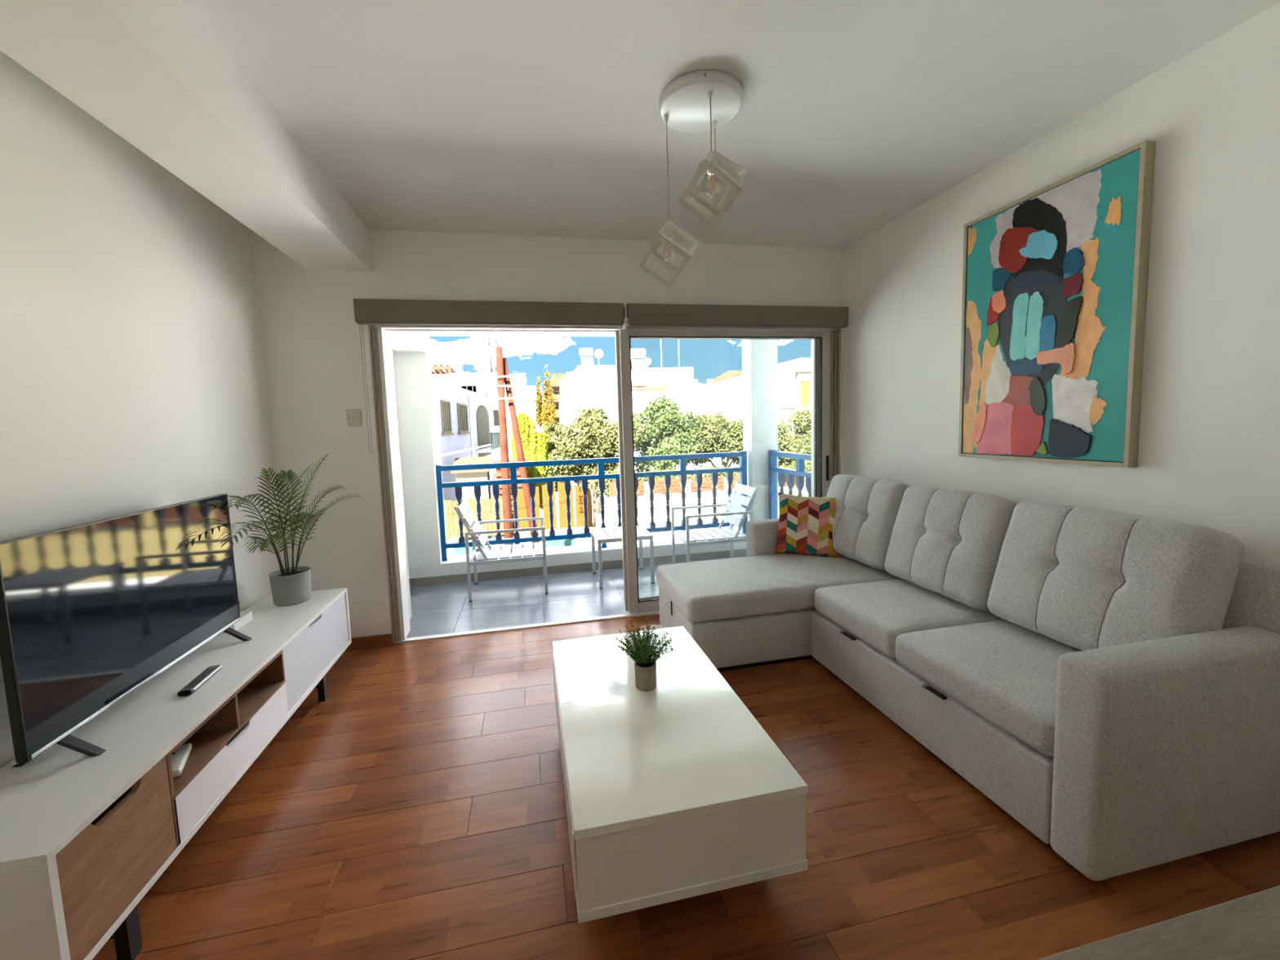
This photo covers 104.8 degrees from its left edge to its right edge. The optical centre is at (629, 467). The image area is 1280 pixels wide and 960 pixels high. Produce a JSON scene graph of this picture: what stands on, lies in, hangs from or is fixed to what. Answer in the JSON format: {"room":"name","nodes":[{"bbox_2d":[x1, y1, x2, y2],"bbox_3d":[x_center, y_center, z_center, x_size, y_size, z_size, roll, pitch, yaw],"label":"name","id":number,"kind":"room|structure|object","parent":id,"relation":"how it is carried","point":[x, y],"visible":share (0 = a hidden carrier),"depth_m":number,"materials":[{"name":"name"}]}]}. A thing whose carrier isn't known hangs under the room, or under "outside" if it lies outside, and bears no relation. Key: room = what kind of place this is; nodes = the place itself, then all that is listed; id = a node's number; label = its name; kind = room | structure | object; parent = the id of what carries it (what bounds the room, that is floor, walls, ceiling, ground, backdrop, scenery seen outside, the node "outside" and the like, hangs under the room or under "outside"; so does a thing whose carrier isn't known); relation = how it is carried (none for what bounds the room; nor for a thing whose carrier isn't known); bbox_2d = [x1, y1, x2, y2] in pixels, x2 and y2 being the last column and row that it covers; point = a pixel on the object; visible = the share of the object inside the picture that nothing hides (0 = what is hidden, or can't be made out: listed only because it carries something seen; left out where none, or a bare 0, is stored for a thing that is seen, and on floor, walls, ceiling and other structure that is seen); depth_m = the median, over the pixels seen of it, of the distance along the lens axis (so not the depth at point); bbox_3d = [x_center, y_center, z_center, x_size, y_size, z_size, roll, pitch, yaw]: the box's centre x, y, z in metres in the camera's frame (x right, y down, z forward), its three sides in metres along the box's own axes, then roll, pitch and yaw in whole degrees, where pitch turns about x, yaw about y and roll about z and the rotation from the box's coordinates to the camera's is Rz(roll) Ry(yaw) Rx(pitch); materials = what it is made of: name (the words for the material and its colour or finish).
{"room":"living room","nodes":[
{"label":"living room","id":0,"kind":"room"},
{"bbox_2d":[0,50,284,768],"bbox_3d":[-1.855,0.075,0.697,0.200,2.714,5.300,-3,5,-11],"label":"wall","id":1,"kind":"structure","parent":0,"point":[133,380],"depth_m":1.94,"materials":[{"name":"paint"}]},
{"bbox_2d":[268,566,311,606],"bbox_3d":[-1.906,0.670,2.778,0.196,0.170,0.196,-3,5,-11],"label":"pot","id":2,"kind":"object","parent":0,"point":[291,586],"depth_m":2.71,"materials":[{"name":"white ceramic"}]},
{"bbox_2d":[388,331,411,618],"bbox_3d":[-1.979,-0.173,3.519,0.545,2.774,0.300,-3,5,-11],"label":"pier","id":3,"kind":"object","parent":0,"point":[389,332],"depth_m":3.71,"materials":[{"name":"white paint"}]},
{"bbox_2d":[391,331,425,351],"bbox_3d":[-1.906,-1.161,4.029,0.270,0.320,0.820,-3,5,-11],"label":"beam","id":4,"kind":"structure","parent":0,"point":[402,341],"depth_m":4.07,"materials":[{"name":"white paint"}]},
{"bbox_2d":[392,332,442,578],"bbox_3d":[-1.982,1.366,4.155,0.640,5.950,1.300,-3,5,-11],"label":"wall","id":5,"kind":"structure","parent":0,"point":[412,371],"depth_m":4.52,"materials":[{"name":"white paint"}]},
{"bbox_2d":[408,548,746,588],"bbox_3d":[-0.205,1.013,4.551,3.590,0.075,0.808,-3,5,-11],"label":"baseboard","id":6,"kind":"structure","parent":5,"relation":"attached to","point":[430,580],"depth_m":4.84,"materials":[{"name":"tile"}]},
{"bbox_2d":[426,332,614,336],"bbox_3d":[-0.025,-1.500,4.494,3.610,0.430,1.020,-3,5,-11],"label":"beam","id":7,"kind":"structure","parent":0,"point":[430,334],"depth_m":4.71,"materials":[{"name":"white paint"}]},
{"bbox_2d":[251,229,842,637],"bbox_3d":[-0.309,-0.230,3.606,4.015,2.714,0.200,-3,5,-11],"label":"wall","id":8,"kind":"structure","parent":0,"point":[310,332],"depth_m":3.23,"materials":[{"name":"paint"}]},
{"bbox_2d":[0,0,371,271],"bbox_3d":[-1.335,-1.174,0.704,0.367,0.262,4.900,-3,5,-11],"label":"beam","id":9,"kind":"structure","parent":8,"relation":"attached to","point":[151,72],"depth_m":1.59,"materials":[{"name":"paint"}]},
{"bbox_2d":[346,408,362,426],"bbox_3d":[-1.781,-0.318,3.184,0.085,0.110,0.012,-3,5,-11],"label":"plate","id":10,"kind":"object","parent":8,"relation":"attached to","point":[353,415],"visible":1,"depth_m":3.18,"materials":[{"name":"white plastic"}]},
{"bbox_2d":[346,633,393,649],"bbox_3d":[-1.908,1.178,3.278,0.615,0.071,0.012,-3,5,-11],"label":"baseboard","id":11,"kind":"structure","parent":8,"relation":"attached to","point":[382,639],"depth_m":3.31,"materials":[{"name":"brown wood"}]},
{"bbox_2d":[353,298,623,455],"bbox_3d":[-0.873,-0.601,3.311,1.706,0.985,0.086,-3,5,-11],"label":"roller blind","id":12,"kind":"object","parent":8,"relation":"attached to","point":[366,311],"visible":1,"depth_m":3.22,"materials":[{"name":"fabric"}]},
{"bbox_2d":[368,324,840,644],"bbox_3d":[-0.002,0.058,3.669,3.388,2.130,0.165,-3,5,-11],"label":"door","id":13,"kind":"structure","parent":8,"relation":"in","point":[827,342],"depth_m":3.58,"materials":[{"name":"white metal"}]},
{"bbox_2d":[622,305,627,329],"bbox_3d":[-0.036,-1.046,3.445,0.026,0.150,0.094,-3,5,-11],"label":"bracket","id":14,"kind":"object","parent":8,"relation":"attached to","point":[625,313],"visible":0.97,"depth_m":3.40,"materials":[{"name":"white metal"}]},
{"bbox_2d":[626,302,848,435],"bbox_3d":[0.829,-0.688,3.658,1.712,0.985,0.086,-3,5,-11],"label":"roller blind","id":15,"kind":"object","parent":8,"relation":"attached to","point":[638,314],"visible":0.91,"depth_m":3.57,"materials":[{"name":"fabric"}]},
{"bbox_2d":[405,555,746,638],"bbox_3d":[-0.252,1.187,4.423,4.150,0.246,1.550,-3,5,-11],"label":"floor","id":16,"kind":"structure","parent":0,"point":[442,608],"depth_m":4.12,"materials":[{"name":"tile"}]},
{"bbox_2d":[453,499,547,601],"bbox_3d":[-1.127,0.692,4.386,0.732,0.805,0.495,-3,5,-11],"label":"balcony chair","id":17,"kind":"object","parent":16,"relation":"on","point":[540,548],"visible":1,"depth_m":4.23,"materials":[{"name":"white plastic"}]},
{"bbox_2d":[440,539,746,575],"bbox_3d":[0.002,1.136,4.692,3.480,0.585,0.980,-3,5,-11],"label":"parapet","id":18,"kind":"object","parent":16,"relation":"on","point":[455,566],"visible":0.07,"depth_m":4.91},
{"bbox_2d":[435,450,747,561],"bbox_3d":[-0.286,0.362,5.000,3.145,0.920,0.060,-3,5,-11],"label":"balcony railing","id":19,"kind":"object","parent":18,"relation":"on","point":[682,472],"visible":0.86,"depth_m":4.93,"materials":[{"name":"blue paint"}]},
{"bbox_2d":[768,449,811,519],"bbox_3d":[1.599,0.311,4.875,0.070,0.920,0.820,-3,5,-11],"label":"railing","id":20,"kind":"object","parent":18,"relation":"on","point":[797,476],"visible":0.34,"depth_m":4.92,"materials":[{"name":"blue paint"}]},
{"bbox_2d":[591,524,654,589],"bbox_3d":[-0.077,0.822,4.599,0.500,0.440,0.480,-3,5,-11],"label":"table","id":21,"kind":"object","parent":16,"relation":"on","point":[599,535],"visible":0.91,"depth_m":4.43,"materials":[{"name":"white plastic"}]},
{"bbox_2d":[671,482,759,564],"bbox_3d":[0.827,0.590,4.814,0.732,0.805,0.495,-3,5,-11],"label":"balcony chair","id":22,"kind":"object","parent":16,"relation":"on","point":[730,535],"visible":0.82,"depth_m":4.75,"materials":[{"name":"white plastic"}]},
{"bbox_2d":[92,613,1279,959],"bbox_3d":[0.275,1.389,1.142,4.415,0.120,5.100,-3,5,-11],"label":"floor","id":23,"kind":"structure","parent":0,"point":[417,810],"depth_m":1.64,"materials":[{"name":"laminate"}]},
{"bbox_2d":[0,587,351,959],"bbox_3d":[-1.719,1.065,2.037,0.420,0.500,1.915,-3,5,-11],"label":"media console","id":24,"kind":"object","parent":23,"relation":"on","point":[84,838],"visible":0.94,"depth_m":1.46,"materials":[{"name":"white wood"}]},
{"bbox_2d":[0,493,252,767],"bbox_3d":[-1.779,0.498,1.817,0.216,0.672,1.020,-3,5,-11],"label":"television","id":25,"kind":"object","parent":24,"relation":"on","point":[92,612],"visible":1,"depth_m":1.60,"materials":[{"name":"black plastic"}]},
{"bbox_2d":[170,742,191,777],"bbox_3d":[-1.545,0.988,1.639,0.110,0.026,0.170,-5,6,-31],"label":"router","id":26,"kind":"object","parent":24,"relation":"on","point":[179,757],"visible":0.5,"depth_m":1.65,"materials":[{"name":"white paint"}]},
{"bbox_2d":[177,665,222,696],"bbox_3d":[-1.645,0.814,1.891,0.046,0.020,0.210,-3,5,-15],"label":"remote control","id":27,"kind":"object","parent":24,"relation":"on","point":[203,677],"visible":1,"depth_m":1.86,"materials":[{"name":"black plastic"}]},
{"bbox_2d":[169,651,281,755],"bbox_3d":[-1.680,0.861,1.812,0.408,0.012,0.700,-3,5,-11],"label":"shelf","id":28,"kind":"object","parent":24,"relation":"attached to","point":[233,695],"depth_m":1.77,"materials":[{"name":"brown wood"}]},
{"bbox_2d":[173,680,284,796],"bbox_3d":[-1.675,0.997,1.824,0.408,0.014,0.700,-3,5,-11],"label":"shelf","id":29,"kind":"object","parent":24,"relation":"attached to","point":[208,744],"depth_m":1.82,"materials":[{"name":"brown wood"}]},
{"bbox_2d":[221,600,253,633],"bbox_3d":[-1.945,0.736,2.438,0.069,0.101,0.176,-3,5,-11],"label":"box","id":30,"kind":"object","parent":24,"relation":"on","point":[246,616],"visible":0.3,"depth_m":2.45,"materials":[{"name":"paint"}]},
{"bbox_2d":[219,453,360,606],"bbox_3d":[-1.750,0.354,2.568,0.514,0.826,0.872,-3,5,-11],"label":"potted palm","id":31,"kind":"object","parent":24,"relation":"on","point":[290,586],"visible":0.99,"depth_m":2.69,"materials":[{"name":"plant"}]},
{"bbox_2d":[552,626,808,926],"bbox_3d":[0.071,1.073,1.927,0.674,0.386,1.160,-3,5,-11],"label":"coffee table","id":32,"kind":"object","parent":23,"relation":"on","point":[674,790],"visible":1,"depth_m":1.44,"materials":[{"name":"white paint"}]},
{"bbox_2d":[614,620,674,691],"bbox_3d":[0.060,0.743,1.970,0.247,0.266,0.223,-3,5,-11],"label":"plant","id":33,"kind":"object","parent":32,"relation":"on","point":[645,655],"visible":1,"depth_m":1.93,"materials":[{"name":"green plant"}]},
{"bbox_2d":[656,474,1279,881],"bbox_3d":[1.151,0.657,2.569,1.630,1.032,2.365,-3,5,-11],"label":"sofa","id":34,"kind":"object","parent":23,"relation":"on","point":[1109,680],"visible":0.96,"depth_m":1.81,"materials":[{"name":"grey fabric"}]},
{"bbox_2d":[656,553,901,622],"bbox_3d":[0.923,0.733,3.219,1.384,0.163,0.730,-3,5,-11],"label":"cushion","id":35,"kind":"object","parent":34,"relation":"on","point":[758,586],"depth_m":2.96,"materials":[{"name":"grey fabric"}]},
{"bbox_2d":[774,492,839,557],"bbox_3d":[1.274,0.413,3.518,0.462,0.455,0.178,0,5,18],"label":"cushion","id":36,"kind":"object","parent":34,"relation":"on","point":[806,523],"visible":0.95,"depth_m":3.47,"materials":[{"name":"fabric"}]},
{"bbox_2d":[826,474,911,571],"bbox_3d":[1.594,0.352,3.346,0.285,0.563,0.700,15,1,-12],"label":"cushion","id":37,"kind":"object","parent":34,"relation":"on","point":[868,508],"depth_m":3.18,"materials":[{"name":"grey fabric"}]},
{"bbox_2d":[814,578,1000,657],"bbox_3d":[1.430,0.769,2.621,0.634,0.158,0.640,-3,5,-11],"label":"seat cushion","id":38,"kind":"object","parent":34,"relation":"on","point":[872,613],"depth_m":2.50,"materials":[{"name":"grey fabric"}]},
{"bbox_2d":[884,484,1019,613],"bbox_3d":[1.735,0.404,2.662,0.286,0.567,0.660,15,1,-12],"label":"cushion","id":39,"kind":"object","parent":34,"relation":"on","point":[945,544],"depth_m":2.53,"materials":[{"name":"grey fabric"}]},
{"bbox_2d":[895,619,1081,756],"bbox_3d":[1.566,0.822,1.964,0.634,0.158,0.694,-3,5,-11],"label":"seat cushion","id":40,"kind":"object","parent":34,"relation":"on","point":[1002,674],"depth_m":1.91,"materials":[{"name":"grey fabric"}]},
{"bbox_2d":[986,501,1244,650],"bbox_3d":[1.876,0.455,1.983,0.285,0.565,0.700,15,1,-12],"label":"cushion","id":41,"kind":"object","parent":34,"relation":"on","point":[1071,577],"depth_m":1.84,"materials":[{"name":"grey fabric"}]},
{"bbox_2d":[1037,885,1279,959],"bbox_3d":[0.989,0.999,0.337,1.530,0.750,0.800,-3,5,-11],"label":"dining table","id":42,"kind":"object","parent":23,"relation":"on","point":[1247,927],"visible":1,"depth_m":0.63,"materials":[{"name":"beige wood"}]},
{"bbox_2d":[184,0,1279,248],"bbox_3d":[0.159,-1.505,0.988,4.415,0.250,5.300,-3,5,-11],"label":"ceiling","id":43,"kind":"structure","parent":0,"point":[519,117],"depth_m":1.93,"materials":[{"name":"paint"}]},
{"bbox_2d":[639,69,746,288],"bbox_3d":[0.273,-1.106,1.985,0.467,0.725,0.426,-3,5,-11],"label":"pendant lamp","id":44,"kind":"object","parent":43,"relation":"hanging from","point":[704,100],"visible":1,"depth_m":1.95,"materials":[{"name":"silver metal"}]},
{"bbox_2d":[664,220,674,240],"bbox_3d":[0.162,-0.976,2.041,0.039,0.080,0.039,-3,5,-11],"label":"socket","id":45,"kind":"object","parent":44,"relation":"attached to","point":[668,233],"depth_m":2.02,"materials":[{"name":"silver metal"}]},
{"bbox_2d":[706,150,716,175],"bbox_3d":[0.313,-1.167,1.891,0.039,0.080,0.039,-3,5,-11],"label":"socket","id":46,"kind":"object","parent":44,"relation":"attached to","point":[713,161],"depth_m":1.88,"materials":[{"name":"silver metal"}]},
{"bbox_2d":[715,151,719,168],"bbox_3d":[0.360,-1.283,2.075,0.037,0.074,0.037,-1,5,15],"label":"socket","id":47,"kind":"object","parent":44,"relation":"attached to","point":[717,166],"depth_m":2.06,"materials":[{"name":"silver metal"}]},
{"bbox_2d":[742,339,778,520],"bbox_3d":[1.460,1.354,5.463,0.300,5.520,0.220,-3,5,-11],"label":"column","id":48,"kind":"structure","parent":0,"point":[759,357],"depth_m":5.20,"materials":[{"name":"white paint"}]},
{"bbox_2d":[811,339,813,497],"bbox_3d":[1.833,1.217,4.423,0.270,5.950,0.300,-3,5,-11],"label":"pier","id":49,"kind":"object","parent":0,"point":[812,340],"depth_m":4.38,"materials":[{"name":"paint"}]},
{"bbox_2d":[841,2,1279,564],"bbox_3d":[2.271,-0.134,1.536,0.200,2.714,5.300,-3,5,-11],"label":"wall","id":50,"kind":"structure","parent":0,"point":[1209,448],"depth_m":1.91,"materials":[{"name":"paint"}]},
{"bbox_2d":[958,140,1155,467],"bbox_3d":[1.946,-0.661,2.352,0.054,1.266,0.811,-3,5,-11],"label":"framed painting","id":51,"kind":"object","parent":50,"relation":"attached to","point":[1055,277],"visible":1,"depth_m":2.23,"materials":[{"name":"wood"},{"name":"oil paint"}]},
{"label":"outside","id":52,"kind":"structure","parent":0,"visible":0},
{"bbox_2d":[446,474,805,558],"bbox_3d":[-4.971,-1.521,74.248,200.000,0.300,139.800,-3,5,-11],"label":"ground","id":53,"kind":"structure","parent":52,"point":[580,542],"depth_m":20.16,"materials":[{"name":"concrete"}]},
{"bbox_2d":[430,345,487,395],"bbox_3d":[-16.161,-3.478,36.115,11.100,10.967,9.400,-3,5,-11],"label":"villa","id":54,"kind":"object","parent":53,"relation":"on","point":[449,365],"visible":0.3,"depth_m":36.23,"materials":[{"name":"paint"}]},
{"bbox_2d":[431,373,500,540],"bbox_3d":[-12.094,-1.060,26.232,8.900,7.606,12.800,-2,5,-6],"label":"house","id":55,"kind":"structure","parent":53,"relation":"on","point":[464,423],"depth_m":24.12,"materials":[{"name":"white paint"}]},
{"bbox_2d":[452,546,481,555],"bbox_3d":[-6.066,3.122,18.534,1.100,0.220,0.350,-3,5,-11],"label":"kerb","id":56,"kind":"object","parent":53,"relation":"on","point":[455,551],"visible":0.4,"depth_m":18.33,"materials":[{"name":"paint"}]},
{"bbox_2d":[450,456,492,539],"bbox_3d":[-6.685,1.321,21.104,1.490,3.400,1.500,-3,5,-11],"label":"lean to","id":57,"kind":"object","parent":53,"relation":"on","point":[471,475],"visible":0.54,"depth_m":20.67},
{"bbox_2d":[444,497,503,538],"bbox_3d":[-6.493,2.037,19.859,2.900,1.578,0.080,-3,5,-11],"label":"wooden fence","id":58,"kind":"object","parent":53,"relation":"on","point":[453,528],"visible":0.34,"depth_m":19.84,"materials":[{"name":"yellow wood"}]},
{"bbox_2d":[487,337,514,553],"bbox_3d":[-3.819,-0.228,15.067,0.750,7.347,0.292,-3,5,-11],"label":"utility pole","id":59,"kind":"object","parent":53,"relation":"on","point":[506,491],"visible":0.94,"depth_m":14.90,"materials":[{"name":"wood"}]},
{"bbox_2d":[501,385,616,402],"bbox_3d":[-1.797,-5.269,28.299,0.018,3.867,27.948,-1,5,9],"label":"overhead cable","id":60,"kind":"object","parent":59,"relation":"attached to","point":[615,385],"visible":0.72,"depth_m":19.85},
{"bbox_2d":[500,372,742,397],"bbox_3d":[2.602,-4.767,24.386,0.020,2.878,23.635,1,6,33],"label":"overhead cable","id":61,"kind":"object","parent":59,"relation":"attached to","point":[741,372],"visible":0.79,"depth_m":18.37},
{"bbox_2d":[484,387,521,478],"bbox_3d":[-9.735,-2.247,39.239,2.500,7.550,6.300,-3,5,-11],"label":"house","id":62,"kind":"structure","parent":53,"relation":"on","point":[517,393],"depth_m":36.23,"materials":[{"name":"white paint"}]},
{"bbox_2d":[490,458,528,536],"bbox_3d":[-5.182,1.313,21.774,1.600,3.200,1.600,-3,5,-11],"label":"shed","id":63,"kind":"object","parent":53,"relation":"on","point":[498,474],"visible":0.23,"depth_m":21.09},
{"bbox_2d":[502,357,540,551],"bbox_3d":[-3.336,0.025,15.453,1.056,6.778,0.277,-3,5,-18],"label":"utility pole","id":64,"kind":"object","parent":53,"relation":"on","point":[520,455],"visible":0.53,"depth_m":15.23,"materials":[{"name":"brown wood"}]},
{"bbox_2d":[504,373,543,431],"bbox_3d":[-14.521,-6.381,66.240,5.400,11.400,10.800,-3,5,-11],"label":"apartment block","id":65,"kind":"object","parent":53,"relation":"on","point":[528,407],"visible":0.16,"depth_m":61.79,"materials":[{"name":"white paint"}]},
{"bbox_2d":[510,412,549,511],"bbox_3d":[-4.610,0.100,23.121,1.809,5.344,1.032,-3,5,-16],"label":"weeping tree","id":66,"kind":"object","parent":53,"relation":"on","point":[535,446],"visible":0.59,"depth_m":22.74,"materials":[{"name":"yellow plant"}]},
{"bbox_2d":[534,376,543,432],"bbox_3d":[-8.803,-4.097,48.558,1.133,9.551,1.078,-3,5,-11],"label":"cypress tree","id":67,"kind":"object","parent":53,"relation":"on","point":[539,405],"visible":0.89,"depth_m":48.18,"materials":[{"name":"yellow plant"}]},
{"bbox_2d":[540,364,556,432],"bbox_3d":[-7.830,-4.557,47.676,1.742,10.558,1.745,-3,5,-11],"label":"cypress tree","id":68,"kind":"object","parent":53,"relation":"on","point":[548,415],"visible":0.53,"depth_m":47.28,"materials":[{"name":"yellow plant"}]},
{"bbox_2d":[514,481,599,537],"bbox_3d":[-3.077,1.780,20.583,3.500,2.340,0.250,-3,5,-11],"label":"gate","id":69,"kind":"object","parent":53,"relation":"on","point":[579,496],"visible":0.6,"depth_m":20.55,"materials":[{"name":"yellow wood"}]},
{"bbox_2d":[549,373,566,426],"bbox_3d":[-9.595,-6.553,67.095,2.800,11.270,11.100,-3,5,-11],"label":"apartment block","id":70,"kind":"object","parent":53,"relation":"on","point":[555,382],"visible":0.21,"depth_m":62.30,"materials":[{"name":"yellow paint"}]},
{"bbox_2d":[537,444,580,493],"bbox_3d":[-3.642,0.765,23.997,2.620,3.813,1.969,-5,6,-32],"label":"shrub","id":71,"kind":"object","parent":53,"relation":"on","point":[556,470],"visible":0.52,"depth_m":23.46,"materials":[{"name":"green plant"}]},
{"bbox_2d":[545,538,575,547],"bbox_3d":[-2.763,2.954,19.206,1.250,0.220,0.350,-3,5,-11],"label":"kerb","id":72,"kind":"object","parent":53,"relation":"on","point":[569,542],"visible":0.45,"depth_m":19.07,"materials":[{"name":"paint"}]},
{"bbox_2d":[542,404,644,514],"bbox_3d":[-1.982,-0.389,25.528,5.384,5.745,4.581,-3,5,-16],"label":"broadleaf tree","id":73,"kind":"object","parent":53,"relation":"on","point":[592,434],"visible":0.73,"depth_m":24.27,"materials":[{"name":"green plant"}]},
{"bbox_2d":[559,339,720,471],"bbox_3d":[1.406,-6.412,50.232,16.600,13.200,12.500,-3,5,-11],"label":"apartment building","id":74,"kind":"structure","parent":53,"relation":"on","point":[587,378],"depth_m":45.13,"materials":[{"name":"paint"}]},
{"bbox_2d":[638,387,666,391],"bbox_3d":[1.988,-6.982,44.467,2.500,0.300,0.300,-3,5,-11],"label":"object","id":75,"kind":"object","parent":74,"relation":"on","point":[654,389],"depth_m":44.38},
{"bbox_2d":[632,394,706,481],"bbox_3d":[1.591,-0.859,26.859,4.542,6.217,5.075,1,6,34],"label":"broadleaf tree","id":76,"kind":"object","parent":53,"relation":"on","point":[665,432],"visible":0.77,"depth_m":25.90,"materials":[{"name":"green plant"}]},
{"bbox_2d":[587,459,811,497],"bbox_3d":[5.804,1.003,23.529,15.769,2.790,1.665,-3,5,-11],"label":"hedge","id":77,"kind":"object","parent":53,"relation":"on","point":[792,466],"visible":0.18,"depth_m":22.44,"materials":[{"name":"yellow plant"}]},
{"bbox_2d":[604,471,811,537],"bbox_3d":[7.404,1.361,21.445,17.100,2.335,0.330,-3,5,-11],"label":"wall","id":78,"kind":"structure","parent":53,"relation":"on","point":[644,518],"depth_m":20.20,"materials":[{"name":"white paint"}]},
{"bbox_2d":[687,408,742,469],"bbox_3d":[5.372,-0.664,27.733,4.986,5.426,4.121,-4,5,-19],"label":"broadleaf tree","id":79,"kind":"object","parent":53,"relation":"on","point":[718,433],"visible":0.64,"depth_m":26.25,"materials":[{"name":"green plant"}]},
{"bbox_2d":[706,370,742,384],"bbox_3d":[11.630,-5.240,52.500,6.600,9.800,8.400,-3,5,-11],"label":"house","id":80,"kind":"structure","parent":53,"relation":"on","point":[729,374],"depth_m":50.39,"materials":[{"name":"beige paint"}]},
{"bbox_2d":[714,357,811,467],"bbox_3d":[13.967,-4.082,41.809,10.000,9.200,10.800,-3,5,-11],"label":"building","id":81,"kind":"structure","parent":53,"relation":"on","point":[794,376],"depth_m":36.40,"materials":[{"name":"white paint"}]},
{"bbox_2d":[777,406,811,471],"bbox_3d":[9.420,-0.875,28.804,5.331,5.395,4.038,-3,5,-14],"label":"broadleaf tree","id":82,"kind":"object","parent":53,"relation":"on","point":[799,441],"visible":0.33,"depth_m":28.04,"materials":[{"name":"green plant"}]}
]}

